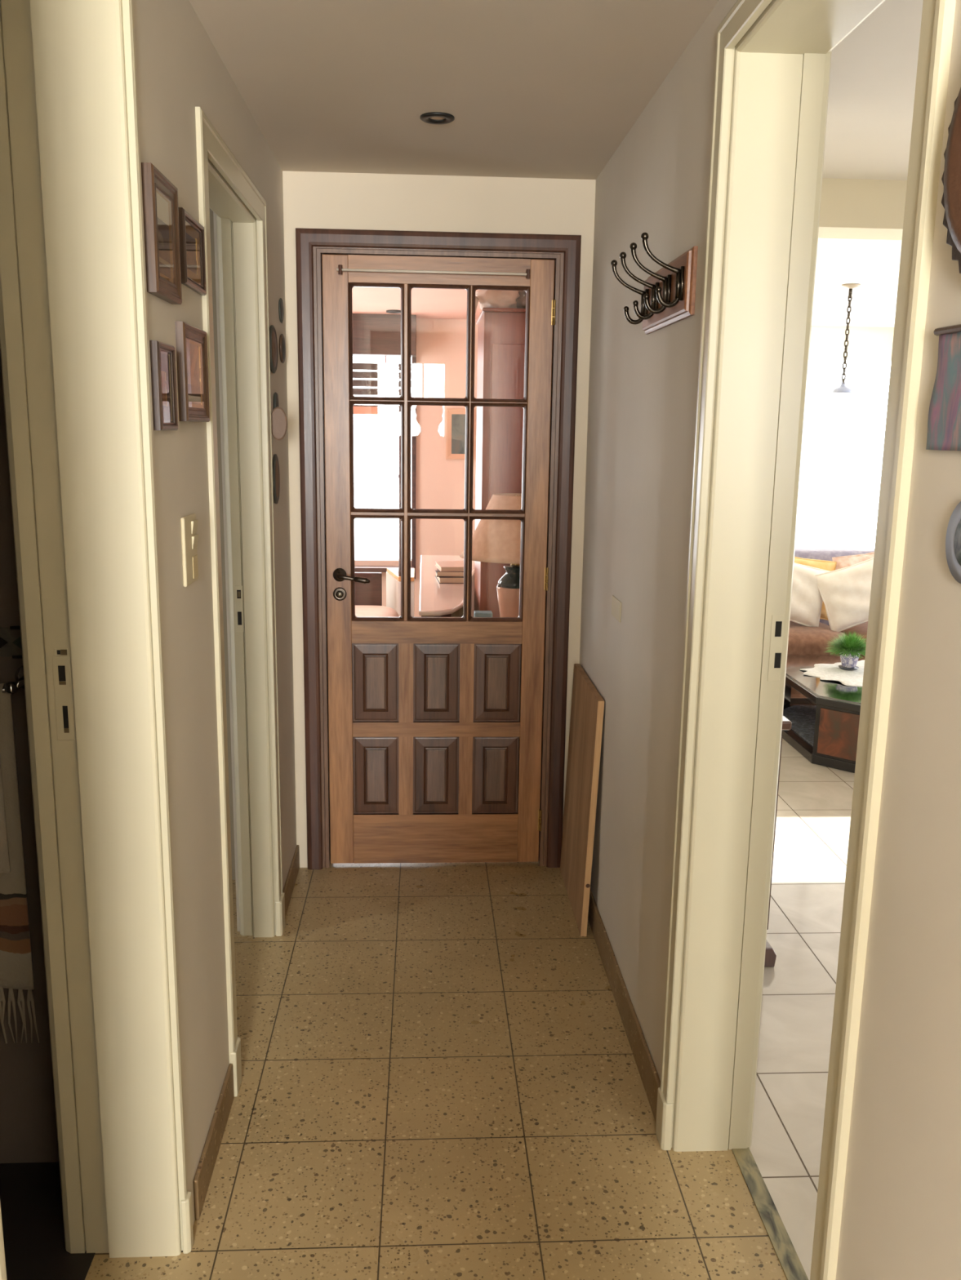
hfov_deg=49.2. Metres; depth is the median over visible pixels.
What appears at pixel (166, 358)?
print
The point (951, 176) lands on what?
plate
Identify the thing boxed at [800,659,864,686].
lace cloth
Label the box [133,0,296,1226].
wall
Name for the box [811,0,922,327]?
ceiling
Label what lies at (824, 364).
window
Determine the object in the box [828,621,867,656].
seat cushion
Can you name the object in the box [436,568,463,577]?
book
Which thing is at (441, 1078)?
floor
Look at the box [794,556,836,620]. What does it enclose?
throw pillow
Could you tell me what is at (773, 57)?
door frame
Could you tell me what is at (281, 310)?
wall ornament
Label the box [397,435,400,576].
turned post
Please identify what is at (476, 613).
tissue box
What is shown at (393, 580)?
slatted bench
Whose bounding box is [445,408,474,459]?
picture frame
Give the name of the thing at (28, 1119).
wall
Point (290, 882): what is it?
baseboard
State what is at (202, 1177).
baseboard
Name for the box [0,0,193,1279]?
door frame
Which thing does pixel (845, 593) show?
throw pillow
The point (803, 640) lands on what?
seat cushion
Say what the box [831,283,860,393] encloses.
pendant lamp
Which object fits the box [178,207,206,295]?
picture frame
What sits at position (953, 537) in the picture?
round dish
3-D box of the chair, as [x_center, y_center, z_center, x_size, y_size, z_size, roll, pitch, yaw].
[-1.137,0.031,5.813,1.360,0.625,1.510,0,11,-3]
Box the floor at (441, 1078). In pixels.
[0,862,786,1279]
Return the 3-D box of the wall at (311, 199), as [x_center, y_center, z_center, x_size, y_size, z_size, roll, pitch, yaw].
[-0.586,-0.445,3.457,3.000,2.500,0.114,0,11,-3]
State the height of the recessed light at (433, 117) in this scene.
0.007 m
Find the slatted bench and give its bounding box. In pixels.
[386,568,414,617]
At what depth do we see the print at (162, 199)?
1.70 m
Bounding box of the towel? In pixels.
[0,683,39,1043]
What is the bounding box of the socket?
[510,564,519,566]
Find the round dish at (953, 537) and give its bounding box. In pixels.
[945,501,960,583]
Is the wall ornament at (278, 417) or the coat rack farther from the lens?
the wall ornament at (278, 417)
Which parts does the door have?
lever handle, raised panel, raised panel, curtain rod, rail, raised panel, rail, raised panel, rail, rail, raised panel, raised panel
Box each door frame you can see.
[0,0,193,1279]
[195,106,284,1097]
[655,0,955,1279]
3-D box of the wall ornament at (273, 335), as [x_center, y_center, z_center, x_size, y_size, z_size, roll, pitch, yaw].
[-0.587,-0.824,2.974,0.015,0.131,0.140,0,11,-3]
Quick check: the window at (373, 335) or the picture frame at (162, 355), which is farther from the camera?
the window at (373, 335)
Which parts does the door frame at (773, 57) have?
strike plate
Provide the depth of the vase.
4.00 m
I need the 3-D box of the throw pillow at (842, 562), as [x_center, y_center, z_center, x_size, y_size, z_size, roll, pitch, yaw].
[2.281,-0.334,6.151,0.443,0.424,0.140,0,11,-4]
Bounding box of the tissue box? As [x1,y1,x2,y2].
[473,610,492,617]
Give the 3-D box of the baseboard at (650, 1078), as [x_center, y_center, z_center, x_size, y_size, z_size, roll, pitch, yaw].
[0.357,0.889,2.989,0.010,0.095,1.426,0,11,-3]
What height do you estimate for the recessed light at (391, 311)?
0.014 m
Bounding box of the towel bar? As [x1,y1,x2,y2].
[2,665,24,694]
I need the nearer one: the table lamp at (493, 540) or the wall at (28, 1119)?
the wall at (28, 1119)
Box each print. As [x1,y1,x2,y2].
[155,192,170,278]
[160,352,172,420]
[186,232,196,274]
[186,342,200,404]
[451,413,465,453]
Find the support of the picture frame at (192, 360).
attached to the wall at (180, 69)
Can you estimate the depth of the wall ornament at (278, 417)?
2.94 m
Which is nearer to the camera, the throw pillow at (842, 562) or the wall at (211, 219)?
the wall at (211, 219)
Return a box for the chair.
[355,572,399,617]
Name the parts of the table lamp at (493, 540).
lamp shade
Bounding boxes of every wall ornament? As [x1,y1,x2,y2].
[269,324,277,373]
[271,391,287,439]
[272,453,279,503]
[278,297,284,323]
[279,333,285,363]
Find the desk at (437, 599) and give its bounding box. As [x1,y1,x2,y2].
[418,555,474,617]
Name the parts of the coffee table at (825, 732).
corner post, table frame, glass, corner post, marbled panel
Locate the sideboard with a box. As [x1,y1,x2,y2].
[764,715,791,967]
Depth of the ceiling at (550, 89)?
2.34 m
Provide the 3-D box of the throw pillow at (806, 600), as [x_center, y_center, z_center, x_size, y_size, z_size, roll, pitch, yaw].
[1.769,-0.280,5.992,0.502,0.438,0.177,0,11,-4]
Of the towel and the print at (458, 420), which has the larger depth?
the print at (458, 420)
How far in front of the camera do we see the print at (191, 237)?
1.94 m
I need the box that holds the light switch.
[180,513,198,586]
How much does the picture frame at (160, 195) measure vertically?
0.190 m
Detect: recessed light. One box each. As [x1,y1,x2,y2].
[386,309,400,313]
[419,111,454,124]
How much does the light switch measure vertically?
0.126 m
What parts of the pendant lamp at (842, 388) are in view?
lamp shade, chain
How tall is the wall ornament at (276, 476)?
0.143 m
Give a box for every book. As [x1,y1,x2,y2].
[435,560,463,571]
[435,570,463,583]
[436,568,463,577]
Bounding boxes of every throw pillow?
[789,562,829,626]
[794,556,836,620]
[814,557,873,631]
[831,551,874,569]
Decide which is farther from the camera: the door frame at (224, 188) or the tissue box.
the tissue box
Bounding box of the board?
[560,663,604,936]
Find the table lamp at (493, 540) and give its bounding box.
[459,493,521,617]
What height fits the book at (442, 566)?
0.022 m
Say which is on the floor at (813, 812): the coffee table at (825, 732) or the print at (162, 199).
the coffee table at (825, 732)
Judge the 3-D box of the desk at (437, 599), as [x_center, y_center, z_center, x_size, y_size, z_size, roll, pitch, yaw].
[-0.131,0.049,5.481,0.373,0.750,2.013,0,11,-3]
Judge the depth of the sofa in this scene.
5.88 m
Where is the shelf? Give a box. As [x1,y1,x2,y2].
[782,705,816,746]
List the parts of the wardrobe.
cornice, door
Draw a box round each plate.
[611,595,621,622]
[941,87,960,273]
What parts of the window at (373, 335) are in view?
rail, sill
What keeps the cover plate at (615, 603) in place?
attached to the wall at (900, 1218)
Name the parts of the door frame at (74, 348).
strike plate, strike plate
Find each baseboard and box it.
[193,1063,234,1220]
[282,844,299,917]
[587,888,660,1122]
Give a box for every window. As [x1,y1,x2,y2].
[352,313,416,578]
[807,359,827,548]
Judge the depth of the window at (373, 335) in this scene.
7.46 m
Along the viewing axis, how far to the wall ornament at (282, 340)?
3.16 m
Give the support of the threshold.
on the floor at (441, 1078)
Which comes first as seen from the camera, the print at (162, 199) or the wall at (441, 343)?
the print at (162, 199)
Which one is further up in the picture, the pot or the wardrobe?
the wardrobe
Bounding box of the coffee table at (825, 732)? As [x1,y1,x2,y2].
[781,655,864,773]
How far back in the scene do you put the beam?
4.19 m
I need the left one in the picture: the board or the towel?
the towel
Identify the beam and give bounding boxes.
[817,177,906,239]
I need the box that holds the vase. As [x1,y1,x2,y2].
[496,564,519,617]
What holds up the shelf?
attached to the coffee table at (825, 732)
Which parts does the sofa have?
backrest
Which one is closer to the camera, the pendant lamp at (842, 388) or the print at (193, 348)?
the print at (193, 348)
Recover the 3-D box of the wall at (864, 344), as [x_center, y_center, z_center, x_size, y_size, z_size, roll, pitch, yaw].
[2.516,-1.719,10.054,3.900,2.500,0.100,0,11,-3]
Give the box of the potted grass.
[826,629,866,670]
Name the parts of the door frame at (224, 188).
strike plate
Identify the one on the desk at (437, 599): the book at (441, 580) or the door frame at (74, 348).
the book at (441, 580)
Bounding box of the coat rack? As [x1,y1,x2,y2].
[610,232,697,333]
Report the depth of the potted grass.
5.33 m
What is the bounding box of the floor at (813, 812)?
[749,697,854,1279]
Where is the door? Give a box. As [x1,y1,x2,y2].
[295,227,581,869]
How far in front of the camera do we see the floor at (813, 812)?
2.91 m
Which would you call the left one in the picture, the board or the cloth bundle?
the cloth bundle
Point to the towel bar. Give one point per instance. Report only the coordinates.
(10, 687)
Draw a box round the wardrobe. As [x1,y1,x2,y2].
[473,307,525,617]
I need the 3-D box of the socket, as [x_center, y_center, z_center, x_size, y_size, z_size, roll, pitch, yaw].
[0.135,-0.309,4.031,0.040,0.052,0.040,0,11,-3]
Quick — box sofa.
[786,548,874,697]
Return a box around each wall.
[0,353,58,1163]
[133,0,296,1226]
[209,208,235,879]
[282,170,595,867]
[354,318,477,617]
[579,0,960,1279]
[808,325,893,361]
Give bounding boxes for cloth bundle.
[475,289,525,313]
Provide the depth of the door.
3.50 m
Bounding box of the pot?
[839,649,859,667]
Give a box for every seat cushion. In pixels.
[786,621,845,655]
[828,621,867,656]
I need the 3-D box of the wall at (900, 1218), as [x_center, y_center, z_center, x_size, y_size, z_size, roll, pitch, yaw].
[0.571,0.105,0.792,0.172,2.500,5.450,0,11,-3]
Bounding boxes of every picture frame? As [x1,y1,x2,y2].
[141,162,182,304]
[149,340,177,430]
[175,320,209,422]
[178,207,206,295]
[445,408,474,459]
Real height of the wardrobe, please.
2.005 m
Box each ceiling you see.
[189,0,718,319]
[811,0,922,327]
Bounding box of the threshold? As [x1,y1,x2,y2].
[731,1146,808,1279]
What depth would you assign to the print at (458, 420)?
7.55 m

